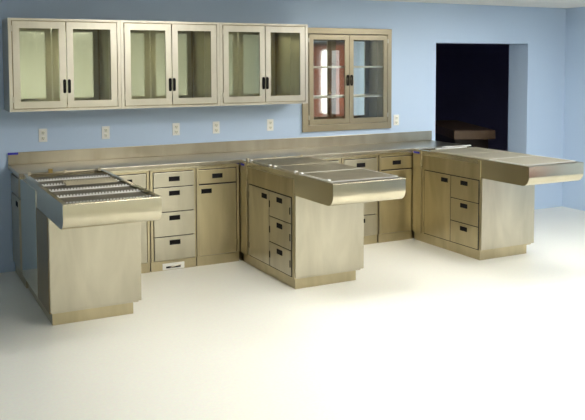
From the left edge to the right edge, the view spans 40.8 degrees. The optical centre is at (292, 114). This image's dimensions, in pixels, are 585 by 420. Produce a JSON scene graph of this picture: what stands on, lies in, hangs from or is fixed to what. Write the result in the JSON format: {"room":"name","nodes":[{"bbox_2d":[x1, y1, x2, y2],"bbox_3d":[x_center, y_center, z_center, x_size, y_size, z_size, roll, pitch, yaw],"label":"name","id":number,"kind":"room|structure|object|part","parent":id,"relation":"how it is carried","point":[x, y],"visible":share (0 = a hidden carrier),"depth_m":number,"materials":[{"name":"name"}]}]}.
{"room":"veterinary treatment room","nodes":[
{"label":"veterinary treatment room","id":0,"kind":"room"},
{"bbox_2d":[0,0,565,272],"bbox_3d":[-0.796,0.011,7.632,9.490,2.515,0.316,-2,4,-27],"label":"wall","id":1,"kind":"structure","parent":0,"point":[535,36],"depth_m":7.94,"materials":[{"name":"blue paint"}]},
{"bbox_2d":[39,129,46,141],"bbox_3d":[-2.141,0.178,6.755,0.070,0.114,0.012,-2,4,-27],"label":"wall outlet","id":2,"kind":"object","parent":1,"relation":"attached to","point":[42,132],"visible":1,"depth_m":6.75,"materials":[{"name":"white plastic"}]},
{"bbox_2d":[2,18,121,111],"bbox_3d":[-1.937,-0.419,6.633,0.906,0.754,0.346,-2,4,-27],"label":"upper cabinet","id":3,"kind":"object","parent":1,"relation":"attached to","point":[49,64],"visible":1,"depth_m":6.48,"materials":[{"name":"metal"}]},
{"bbox_3d":[-2.055,-0.404,6.401,0.416,0.702,0.018,-2,4,-27],"label":"door","id":4,"kind":"part","parent":3,"relation":"part of","materials":[{"name":"metal"}]},
{"bbox_3d":[-2.055,-0.404,6.402,0.320,0.606,0.004,-2,4,-27],"label":"pane","id":5,"kind":"part","parent":3,"relation":"part of","materials":[{"name":"clear glass"}]},
{"bbox_3d":[-1.876,-0.234,6.488,0.026,0.116,0.012,-2,4,-27],"label":"handle","id":6,"kind":"part","parent":3,"relation":"part of","materials":[{"name":"black plastic"}]},
{"bbox_3d":[-2.014,-0.428,6.781,0.864,0.712,0.007,-2,4,-27],"label":"panel","id":7,"kind":"part","parent":3,"relation":"part of","materials":[{"name":"metal"}]},
{"bbox_3d":[-1.842,-0.235,6.505,0.026,0.116,0.012,-2,4,-27],"label":"handle","id":8,"kind":"part","parent":3,"relation":"part of","materials":[{"name":"black plastic"}]},
{"bbox_3d":[-1.679,-0.418,6.596,0.416,0.702,0.018,-2,4,-27],"label":"door","id":9,"kind":"part","parent":3,"relation":"part of","materials":[{"name":"metal"}]},
{"bbox_3d":[-1.679,-0.418,6.597,0.320,0.606,0.004,-2,4,-27],"label":"pane","id":10,"kind":"part","parent":3,"relation":"part of","materials":[{"name":"clear glass"}]},
{"bbox_2d":[102,126,109,138],"bbox_3d":[-1.661,0.160,7.004,0.070,0.114,0.012,-2,4,-27],"label":"wall outlet","id":11,"kind":"object","parent":1,"relation":"attached to","point":[105,129],"visible":1,"depth_m":7.00,"materials":[{"name":"white plastic"}]},
{"bbox_2d":[120,20,219,108],"bbox_3d":[-1.132,-0.449,7.051,0.906,0.754,0.346,-2,4,-27],"label":"upper cabinet","id":12,"kind":"object","parent":1,"relation":"attached to","point":[165,64],"visible":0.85,"depth_m":6.90,"materials":[{"name":"metal"}]},
{"bbox_3d":[-1.250,-0.434,6.819,0.416,0.702,0.018,-2,4,-27],"label":"door","id":13,"kind":"part","parent":12,"relation":"part of","materials":[{"name":"metal"}]},
{"bbox_3d":[-1.250,-0.434,6.820,0.320,0.606,0.004,-2,4,-27],"label":"pane","id":14,"kind":"part","parent":12,"relation":"part of","materials":[{"name":"clear glass"}]},
{"bbox_3d":[-1.071,-0.264,6.906,0.026,0.116,0.012,-2,4,-27],"label":"handle","id":15,"kind":"part","parent":12,"relation":"part of","materials":[{"name":"black plastic"}]},
{"bbox_3d":[-1.037,-0.265,6.923,0.026,0.116,0.012,-2,4,-27],"label":"handle","id":16,"kind":"part","parent":12,"relation":"part of","materials":[{"name":"black plastic"}]},
{"bbox_3d":[-0.874,-0.448,7.014,0.416,0.702,0.018,-2,4,-27],"label":"door","id":17,"kind":"part","parent":12,"relation":"part of","materials":[{"name":"metal"}]},
{"bbox_3d":[-0.874,-0.448,7.015,0.320,0.606,0.004,-2,4,-27],"label":"pane","id":18,"kind":"part","parent":12,"relation":"part of","materials":[{"name":"clear glass"}]},
{"bbox_2d":[172,123,179,134],"bbox_3d":[-1.080,0.136,7.306,0.070,0.114,0.012,-2,4,-27],"label":"wall outlet","id":19,"kind":"object","parent":1,"relation":"attached to","point":[175,126],"visible":1,"depth_m":7.30,"materials":[{"name":"white plastic"}]},
{"bbox_2d":[213,121,219,133],"bbox_3d":[-0.726,0.123,7.490,0.070,0.114,0.012,-2,4,-27],"label":"wall outlet","id":20,"kind":"object","parent":1,"relation":"attached to","point":[216,125],"visible":1,"depth_m":7.49,"materials":[{"name":"white plastic"}]},
{"bbox_2d":[8,131,431,164],"bbox_3d":[-0.434,0.301,7.645,4.425,0.104,0.020,-2,4,-27],"label":"backsplash","id":21,"kind":"structure","parent":1,"relation":"attached to","point":[34,157],"depth_m":7.44,"materials":[{"name":"metal"}]},
{"bbox_2d":[219,22,307,105],"bbox_3d":[-0.327,-0.479,7.470,0.906,0.754,0.346,-2,4,-27],"label":"upper cabinet","id":22,"kind":"object","parent":1,"relation":"attached to","point":[261,63],"visible":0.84,"depth_m":7.32,"materials":[{"name":"metal"}]},
{"bbox_3d":[-0.445,-0.463,7.237,0.416,0.702,0.018,-2,4,-27],"label":"door","id":23,"kind":"part","parent":22,"relation":"part of","materials":[{"name":"metal"}]},
{"bbox_3d":[-0.445,-0.463,7.238,0.320,0.606,0.004,-2,4,-27],"label":"pane","id":24,"kind":"part","parent":22,"relation":"part of","materials":[{"name":"clear glass"}]},
{"bbox_3d":[-0.266,-0.293,7.324,0.026,0.116,0.012,-2,4,-27],"label":"handle","id":25,"kind":"part","parent":22,"relation":"part of","materials":[{"name":"black plastic"}]},
{"bbox_3d":[-0.232,-0.294,7.342,0.026,0.116,0.012,-2,4,-27],"label":"handle","id":26,"kind":"part","parent":22,"relation":"part of","materials":[{"name":"black plastic"}]},
{"bbox_3d":[-0.069,-0.477,7.433,0.416,0.702,0.018,-2,4,-27],"label":"door","id":27,"kind":"part","parent":22,"relation":"part of","materials":[{"name":"metal"}]},
{"bbox_3d":[-0.069,-0.477,7.433,0.320,0.606,0.004,-2,4,-27],"label":"pane","id":28,"kind":"part","parent":22,"relation":"part of","materials":[{"name":"clear glass"}]},
{"bbox_2d":[267,119,272,130],"bbox_3d":[-0.218,0.102,7.753,0.070,0.114,0.012,-2,4,-27],"label":"wall outlet","id":29,"kind":"object","parent":1,"relation":"attached to","point":[269,121],"visible":1,"depth_m":7.75,"materials":[{"name":"white plastic"}]},
{"bbox_2d":[302,27,391,131],"bbox_3d":[0.534,-0.369,8.204,1.073,1.050,0.217,-2,4,-27],"label":"upper cabinet","id":30,"kind":"object","parent":1,"relation":"attached to","point":[350,69],"visible":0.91,"depth_m":8.12,"materials":[{"name":"metal"}]},
{"bbox_3d":[0.373,-0.358,8.023,0.468,0.910,0.018,-2,4,-27],"label":"door","id":31,"kind":"part","parent":30,"relation":"part of","materials":[{"name":"metal"}]},
{"bbox_3d":[0.372,-0.358,8.024,0.380,0.822,0.004,-2,4,-27],"label":"pane","id":32,"kind":"part","parent":30,"relation":"part of","materials":[{"name":"clear glass"}]},
{"bbox_3d":[0.487,-0.372,8.292,0.960,0.955,0.012,-2,4,-27],"label":"panel","id":33,"kind":"part","parent":30,"relation":"part of","materials":[{"name":"beige metal"}]},
{"bbox_3d":[0.793,-0.374,8.242,0.468,0.910,0.018,-2,4,-27],"label":"door","id":34,"kind":"part","parent":30,"relation":"part of","materials":[{"name":"metal"}]},
{"bbox_3d":[0.793,-0.374,8.243,0.380,0.822,0.004,-2,4,-27],"label":"pane","id":35,"kind":"part","parent":30,"relation":"part of","materials":[{"name":"clear glass"}]},
{"bbox_2d":[393,115,398,124],"bbox_3d":[1.115,0.058,8.446,0.070,0.114,0.012,-2,4,-27],"label":"wall outlet","id":36,"kind":"object","parent":1,"relation":"attached to","point":[395,117],"visible":1,"depth_m":8.44,"materials":[{"name":"white plastic"}]},
{"bbox_2d":[0,206,584,419],"bbox_3d":[0.969,1.360,6.934,11.890,0.100,15.100,-2,4,-27],"label":"floor","id":37,"kind":"structure","parent":0,"point":[422,331],"depth_m":4.92,"materials":[{"name":"plastic"}]},
{"bbox_2d":[11,171,149,287],"bbox_3d":[-1.792,0.904,6.646,1.028,0.866,0.602,-2,4,-27],"label":"base cabinet","id":38,"kind":"object","parent":37,"relation":"on","point":[141,178],"visible":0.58,"depth_m":6.54,"materials":[{"name":"metal"}]},
{"bbox_3d":[-2.271,0.578,6.454,0.017,0.145,0.410,-2,4,-27],"label":"drawer","id":39,"kind":"part","parent":38,"relation":"part of","materials":[{"name":"metal"}]},
{"bbox_3d":[-2.270,0.955,6.478,0.017,0.581,0.401,-2,4,-27],"label":"door","id":40,"kind":"part","parent":38,"relation":"part of","materials":[{"name":"metal"}]},
{"bbox_3d":[-1.650,0.876,6.394,1.005,0.779,0.014,-2,4,-27],"label":"frame","id":41,"kind":"part","parent":38,"relation":"part of","materials":[{"name":"metal"}]},
{"bbox_3d":[-1.377,0.562,6.513,0.334,0.118,0.017,-2,4,-27],"label":"drawer","id":42,"kind":"part","parent":38,"relation":"part of","materials":[{"name":"metal"}]},
{"bbox_3d":[-1.375,0.943,6.538,0.334,0.615,0.017,-2,4,-27],"label":"door","id":43,"kind":"part","parent":38,"relation":"part of","materials":[{"name":"metal"}]},
{"bbox_2d":[20,169,161,325],"bbox_3d":[-1.492,0.944,5.661,0.630,0.911,1.635,-2,4,-27],"label":"base cabinet","id":44,"kind":"object","parent":37,"relation":"on","point":[81,261],"visible":0.91,"depth_m":5.37,"materials":[{"name":"metal"}]},
{"bbox_3d":[-1.988,0.907,5.933,0.004,0.779,0.690,-2,4,-27],"label":"panel","id":45,"kind":"part","parent":44,"relation":"part of","materials":[{"name":"metal"}]},
{"bbox_3d":[-1.722,1.000,5.444,0.014,0.655,0.423,-2,4,-27],"label":"panel","id":46,"kind":"part","parent":44,"relation":"part of","materials":[{"name":"metal"}]},
{"bbox_2d":[28,167,100,174],"bbox_3d":[-1.792,0.439,6.200,0.560,0.040,0.026,-2,4,-27],"label":"bar","id":47,"kind":"object","parent":44,"relation":"on","point":[99,168],"visible":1,"depth_m":6.18,"materials":[{"name":"metal"}]},
{"bbox_2d":[32,173,109,181],"bbox_3d":[-1.704,0.475,6.035,0.556,0.026,0.248,-2,4,-27],"label":"grating","id":48,"kind":"object","parent":44,"relation":"on","point":[93,175],"visible":0.85,"depth_m":6.02,"materials":[{"name":"metal"}]},
{"bbox_2d":[39,177,118,186],"bbox_3d":[-1.586,0.489,5.810,0.556,0.026,0.258,-2,4,-27],"label":"grating","id":49,"kind":"object","parent":44,"relation":"on","point":[57,182],"visible":0.41,"depth_m":5.78,"materials":[{"name":"metal"}]},
{"bbox_2d":[63,177,116,185],"bbox_3d":[-1.443,0.476,5.623,0.360,0.022,0.110,-2,4,-27],"label":"rack","id":50,"kind":"object","parent":49,"relation":"on","point":[94,181],"visible":1,"depth_m":5.61,"materials":[{"name":"metal"}]},
{"bbox_2d":[45,181,129,191],"bbox_3d":[-1.464,0.504,5.575,0.556,0.026,0.268,-2,4,-27],"label":"grating","id":51,"kind":"object","parent":44,"relation":"on","point":[118,183],"visible":0.82,"depth_m":5.54,"materials":[{"name":"metal"}]},
{"bbox_3d":[-1.345,0.996,5.388,0.624,0.642,0.020,-2,4,-27],"label":"panel","id":52,"kind":"part","parent":44,"relation":"part of","materials":[{"name":"metal"}]},
{"bbox_2d":[52,186,140,197],"bbox_3d":[-1.338,0.519,5.334,0.556,0.026,0.274,-2,4,-27],"label":"grating","id":53,"kind":"object","parent":44,"relation":"on","point":[126,189],"visible":0.91,"depth_m":5.32,"materials":[{"name":"metal"}]},
{"bbox_2d":[60,192,150,202],"bbox_3d":[-1.208,0.535,5.086,0.556,0.026,0.284,-2,4,-27],"label":"grating","id":54,"kind":"object","parent":44,"relation":"on","point":[130,194],"visible":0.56,"depth_m":5.11,"materials":[{"name":"metal"}]},
{"bbox_3d":[-1.208,0.543,5.087,0.554,0.009,0.281,-2,4,-27],"label":"frame","id":55,"kind":"part","parent":54,"relation":"part of","materials":[{"name":"metal"}]},
{"bbox_2d":[149,168,196,271],"bbox_3d":[-1.149,0.880,6.979,0.406,0.866,0.602,-2,4,-27],"label":"base cabinet","id":56,"kind":"object","parent":37,"relation":"on","point":[173,236],"visible":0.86,"depth_m":6.72,"materials":[{"name":"metal"}]},
{"bbox_2d":[163,261,183,269],"bbox_3d":[-1.018,1.297,6.745,0.195,0.056,0.015,-2,4,-27],"label":"cover plate","id":57,"kind":"object","parent":56,"relation":"attached to","point":[175,265],"visible":1,"depth_m":6.75,"materials":[{"name":"white plastic"}]},
{"bbox_3d":[-1.010,0.550,6.704,0.362,0.121,0.017,-2,4,-27],"label":"drawer","id":58,"kind":"part","parent":56,"relation":"part of","materials":[{"name":"metal"}]},
{"bbox_3d":[-1.010,0.721,6.715,0.362,0.203,0.017,-2,4,-27],"label":"drawer","id":59,"kind":"part","parent":56,"relation":"part of","materials":[{"name":"metal"}]},
{"bbox_3d":[-1.008,1.139,6.742,0.362,0.195,0.017,-2,4,-27],"label":"drawer","id":60,"kind":"part","parent":56,"relation":"part of","materials":[{"name":"metal"}]},
{"bbox_3d":[-1.009,0.932,6.729,0.362,0.202,0.017,-2,4,-27],"label":"drawer","id":61,"kind":"part","parent":56,"relation":"part of","materials":[{"name":"metal"}]},
{"bbox_3d":[-1.005,0.879,6.717,0.096,0.040,0.004,-2,4,-27],"label":"handle","id":62,"kind":"part","parent":56,"relation":"part of","materials":[{"name":"black plastic"}]},
{"bbox_3d":[-1.006,0.667,6.703,0.096,0.040,0.004,-2,4,-27],"label":"handle","id":63,"kind":"part","parent":56,"relation":"part of","materials":[{"name":"black plastic"}]},
{"bbox_3d":[-1.006,0.545,6.695,0.096,0.040,0.004,-2,4,-27],"label":"handle","id":64,"kind":"part","parent":56,"relation":"part of","materials":[{"name":"black plastic"}]},
{"bbox_3d":[-1.004,1.089,6.730,0.096,0.040,0.004,-2,4,-27],"label":"handle","id":65,"kind":"part","parent":56,"relation":"part of","materials":[{"name":"black plastic"}]},
{"bbox_2d":[196,165,239,265],"bbox_3d":[-0.786,0.867,7.168,0.401,0.866,0.602,-2,4,-27],"label":"base cabinet","id":66,"kind":"object","parent":37,"relation":"on","point":[217,187],"visible":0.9,"depth_m":6.90,"materials":[{"name":"metal"}]},
{"bbox_3d":[-0.747,0.664,6.838,0.096,0.040,0.004,-2,4,-27],"label":"handle","id":67,"kind":"part","parent":66,"relation":"part of","materials":[{"name":"black plastic"}]},
{"bbox_3d":[-0.661,0.536,6.885,0.352,0.118,0.017,-2,4,-27],"label":"drawer","id":68,"kind":"part","parent":66,"relation":"part of","materials":[{"name":"metal"}]},
{"bbox_3d":[-0.660,0.916,6.910,0.352,0.615,0.017,-2,4,-27],"label":"door","id":69,"kind":"part","parent":66,"relation":"part of","materials":[{"name":"metal"}]},
{"bbox_3d":[-0.656,0.533,6.877,0.096,0.040,0.004,-2,4,-27],"label":"handle","id":70,"kind":"part","parent":66,"relation":"part of","materials":[{"name":"black plastic"}]},
{"bbox_2d":[239,158,340,259],"bbox_3d":[-0.131,0.843,7.508,1.030,0.866,0.602,-2,4,-27],"label":"base cabinet","id":71,"kind":"object","parent":37,"relation":"on","point":[336,160],"visible":0.12,"depth_m":7.06,"materials":[{"name":"metal"}]},
{"bbox_3d":[0.001,0.815,7.251,1.028,0.779,0.014,-2,4,-27],"label":"frame","id":72,"kind":"part","parent":71,"relation":"part of","materials":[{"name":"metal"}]},
{"bbox_2d":[240,156,405,288],"bbox_3d":[0.186,0.889,6.417,0.642,0.911,1.611,-2,4,-27],"label":"base cabinet","id":73,"kind":"object","parent":37,"relation":"on","point":[301,231],"visible":0.98,"depth_m":6.23,"materials":[{"name":"metal"}]},
{"bbox_3d":[-0.424,0.820,6.931,0.014,0.813,0.130,-2,4,-27],"label":"filler post","id":74,"kind":"part","parent":73,"relation":"part of","materials":[{"name":"metal"}]},
{"bbox_3d":[-0.277,0.921,6.640,0.017,0.613,0.387,-2,4,-27],"label":"door","id":75,"kind":"part","parent":73,"relation":"part of","materials":[{"name":"metal"}]},
{"bbox_3d":[-0.181,1.249,6.496,0.015,0.014,0.860,-2,4,-27],"label":"rail","id":76,"kind":"part","parent":73,"relation":"part of","materials":[{"name":"metal"}]},
{"bbox_2d":[246,155,302,160],"bbox_3d":[-0.157,0.386,7.051,0.560,0.024,0.024,-2,4,-27],"label":"bar","id":77,"kind":"object","parent":73,"relation":"on","point":[273,157],"visible":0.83,"depth_m":7.04,"materials":[{"name":"metal"}]},
{"bbox_3d":[-0.105,0.683,6.272,0.004,0.040,0.096,-2,4,-27],"label":"handle","id":78,"kind":"part","parent":73,"relation":"part of","materials":[{"name":"black plastic"}]},
{"bbox_3d":[-0.096,0.945,6.293,0.017,0.203,0.375,-2,4,-27],"label":"drawer","id":79,"kind":"part","parent":73,"relation":"part of","materials":[{"name":"metal"}]},
{"bbox_3d":[-0.096,0.736,6.279,0.017,0.198,0.375,-2,4,-27],"label":"drawer","id":80,"kind":"part","parent":73,"relation":"part of","materials":[{"name":"metal"}]},
{"bbox_3d":[-0.095,1.152,6.306,0.017,0.194,0.375,-2,4,-27],"label":"drawer","id":81,"kind":"part","parent":73,"relation":"part of","materials":[{"name":"metal"}]},
{"bbox_2d":[249,156,330,166],"bbox_3d":[-0.020,0.401,6.787,0.578,0.017,0.463,-2,4,-27],"label":"grating","id":82,"kind":"object","parent":73,"relation":"on","point":[292,160],"visible":1,"depth_m":6.77,"materials":[{"name":"metal"}]},
{"bbox_3d":[0.009,0.958,6.108,0.016,0.641,0.025,-2,4,-27],"label":"corner post","id":83,"kind":"part","parent":73,"relation":"part of","materials":[{"name":"metal"}]},
{"bbox_2d":[273,162,358,173],"bbox_3d":[0.194,0.426,6.377,0.578,0.017,0.458,-2,4,-27],"label":"grating","id":84,"kind":"object","parent":73,"relation":"on","point":[327,166],"visible":0.99,"depth_m":6.37,"materials":[{"name":"metal"}]},
{"bbox_3d":[0.295,0.936,6.228,0.624,0.642,0.020,-2,4,-27],"label":"panel","id":85,"kind":"part","parent":73,"relation":"part of","materials":[{"name":"metal"}]},
{"bbox_2d":[299,168,397,182],"bbox_3d":[0.417,0.453,5.950,0.578,0.017,0.503,-2,4,-27],"label":"grating","id":86,"kind":"object","parent":73,"relation":"on","point":[333,176],"visible":1,"depth_m":5.91,"materials":[{"name":"metal"}]},
{"bbox_2d":[341,155,377,244],"bbox_3d":[0.515,0.819,7.843,0.413,0.866,0.602,-2,4,-27],"label":"base cabinet","id":87,"kind":"object","parent":37,"relation":"on","point":[365,162],"visible":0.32,"depth_m":7.63,"materials":[{"name":"metal"}]},
{"bbox_3d":[0.654,0.489,7.568,0.369,0.121,0.017,-2,4,-27],"label":"drawer","id":88,"kind":"part","parent":87,"relation":"part of","materials":[{"name":"metal"}]},
{"bbox_3d":[0.658,0.484,7.560,0.096,0.040,0.004,-2,4,-27],"label":"handle","id":89,"kind":"part","parent":87,"relation":"part of","materials":[{"name":"black plastic"}]},
{"bbox_3d":[0.656,1.077,7.606,0.369,0.195,0.017,-2,4,-27],"label":"drawer","id":90,"kind":"part","parent":87,"relation":"part of","materials":[{"name":"metal"}]},
{"bbox_3d":[0.655,0.870,7.593,0.369,0.202,0.017,-2,4,-27],"label":"drawer","id":91,"kind":"part","parent":87,"relation":"part of","materials":[{"name":"metal"}]},
{"bbox_2d":[377,153,412,242],"bbox_3d":[0.898,0.805,8.042,0.420,0.866,0.602,-2,4,-27],"label":"base cabinet","id":92,"kind":"object","parent":37,"relation":"on","point":[395,217],"visible":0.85,"depth_m":7.79,"materials":[{"name":"metal"}]},
{"bbox_3d":[1.023,0.473,7.760,0.371,0.118,0.017,-2,4,-27],"label":"drawer","id":93,"kind":"part","parent":92,"relation":"part of","materials":[{"name":"metal"}]},
{"bbox_3d":[1.024,0.854,7.784,0.371,0.615,0.017,-2,4,-27],"label":"door","id":94,"kind":"part","parent":92,"relation":"part of","materials":[{"name":"metal"}]},
{"bbox_3d":[1.027,0.470,7.751,0.096,0.040,0.004,-2,4,-27],"label":"handle","id":95,"kind":"part","parent":92,"relation":"part of","materials":[{"name":"black plastic"}]},
{"bbox_2d":[435,120,494,148],"bbox_3d":[2.361,0.582,11.400,0.560,0.870,1.900,0,4,-3],"label":"table","id":96,"kind":"object","parent":37,"relation":"on","point":[450,131],"visible":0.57,"depth_m":10.70,"materials":[{"name":"laminate"}]},
{"bbox_2d":[413,145,583,259],"bbox_3d":[1.861,0.819,7.304,0.692,0.926,1.581,-2,4,-27],"label":"base cabinet","id":97,"kind":"object","parent":37,"relation":"on","point":[476,208],"depth_m":7.15,"materials":[{"name":"metal"}]},
{"bbox_3d":[1.235,0.759,7.793,0.014,0.813,0.130,-2,4,-27],"label":"filler post","id":98,"kind":"part","parent":97,"relation":"part of","materials":[{"name":"metal"}]},
{"bbox_3d":[1.383,0.860,7.502,0.017,0.613,0.387,-2,4,-27],"label":"door","id":99,"kind":"part","parent":97,"relation":"part of","materials":[{"name":"metal"}]},
{"bbox_3d":[1.425,0.611,7.382,0.004,0.040,0.096,-2,4,-27],"label":"handle","id":100,"kind":"part","parent":97,"relation":"part of","materials":[{"name":"black plastic"}]},
{"bbox_3d":[1.576,0.331,7.808,0.360,0.014,0.030,-2,4,-24],"label":"steel strip","id":101,"kind":"part","parent":97,"relation":"part of","materials":[{"name":"silver metal"}]},
{"bbox_3d":[1.474,1.187,7.367,0.015,0.014,0.840,-2,4,-27],"label":"rail","id":102,"kind":"part","parent":97,"relation":"part of","materials":[{"name":"metal"}]},
{"bbox_3d":[1.670,0.320,8.007,0.350,0.008,0.024,-2,4,-25],"label":"steel strip","id":103,"kind":"part","parent":97,"relation":"part of","materials":[{"name":"silver metal"}]},
{"bbox_3d":[1.556,1.040,7.161,0.004,0.040,0.096,-2,4,-27],"label":"handle","id":104,"kind":"part","parent":97,"relation":"part of","materials":[{"name":"black plastic"}]},
{"bbox_3d":[1.555,0.828,7.147,0.004,0.040,0.096,-2,4,-27],"label":"handle","id":105,"kind":"part","parent":97,"relation":"part of","materials":[{"name":"black plastic"}]},
{"bbox_3d":[1.565,1.091,7.168,0.017,0.194,0.375,-2,4,-27],"label":"drawer","id":106,"kind":"part","parent":97,"relation":"part of","materials":[{"name":"metal"}]},
{"bbox_3d":[1.554,0.622,7.134,0.004,0.040,0.096,-2,4,-27],"label":"handle","id":107,"kind":"part","parent":97,"relation":"part of","materials":[{"name":"black plastic"}]},
{"bbox_3d":[1.564,0.884,7.154,0.017,0.203,0.375,-2,4,-27],"label":"drawer","id":108,"kind":"part","parent":97,"relation":"part of","materials":[{"name":"metal"}]},
{"bbox_3d":[1.563,0.675,7.141,0.017,0.198,0.375,-2,4,-27],"label":"drawer","id":109,"kind":"part","parent":97,"relation":"part of","materials":[{"name":"metal"}]},
{"bbox_2d":[431,147,500,154],"bbox_3d":[1.681,0.349,7.574,0.568,0.009,0.413,-2,4,-27],"label":"grating","id":110,"kind":"object","parent":97,"relation":"on","point":[455,151],"visible":1,"depth_m":7.58,"materials":[{"name":"silver metal"}]},
{"bbox_3d":[1.664,0.896,6.979,0.016,0.641,0.005,-2,4,-27],"label":"corner post","id":111,"kind":"part","parent":97,"relation":"part of","materials":[{"name":"metal"}]},
{"bbox_2d":[458,151,534,159],"bbox_3d":[1.873,0.372,7.206,0.568,0.009,0.423,-2,4,-27],"label":"grating","id":112,"kind":"object","parent":97,"relation":"on","point":[498,154],"visible":1,"depth_m":7.17,"materials":[{"name":"silver metal"}]},
{"bbox_3d":[1.946,0.874,7.108,0.624,0.642,0.020,-2,4,-27],"label":"panel","id":113,"kind":"part","parent":97,"relation":"part of","materials":[{"name":"metal"}]},
{"bbox_2d":[489,155,575,165],"bbox_3d":[2.076,0.396,6.817,0.568,0.009,0.463,-2,4,-27],"label":"grating","id":114,"kind":"object","parent":97,"relation":"on","point":[524,160],"visible":1,"depth_m":6.78,"materials":[{"name":"silver metal"}]},
{"bbox_3d":[1.373,0.787,8.293,0.635,0.866,0.595,-2,4,-27],"label":"base cabinet","id":115,"kind":"object","parent":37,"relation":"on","visible":0},
{"bbox_2d":[8,131,462,179],"bbox_3d":[-0.298,0.340,7.386,4.425,0.150,0.608,-2,4,-27],"label":"countertop","id":116,"kind":"structure","parent":115,"relation":"on","point":[226,153],"depth_m":7.28,"materials":[{"name":"metal"}]},
{"bbox_2d":[435,44,508,150],"bbox_3d":[4.076,-0.428,13.535,0.200,2.600,5.684,-2,4,-27],"label":"doorway","id":117,"kind":"structure","parent":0,"point":[472,80],"depth_m":14.59,"materials":[{"name":"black paint"}]},
{"bbox_2d":[371,0,584,7],"bbox_3d":[1.305,-0.942,3.520,9.490,0.100,9.000,-2,4,-27],"label":"ceiling","id":118,"kind":"structure","parent":0,"point":[521,3],"depth_m":8.56,"materials":[{"name":"paint"}]},
{"bbox_2d":[562,7,584,210],"bbox_3d":[5.384,0.160,5.773,0.150,2.415,8.700,-2,4,-27],"label":"wall","id":119,"kind":"structure","parent":0,"point":[573,192],"depth_m":9.44,"materials":[{"name":"blue paint"}]}
]}

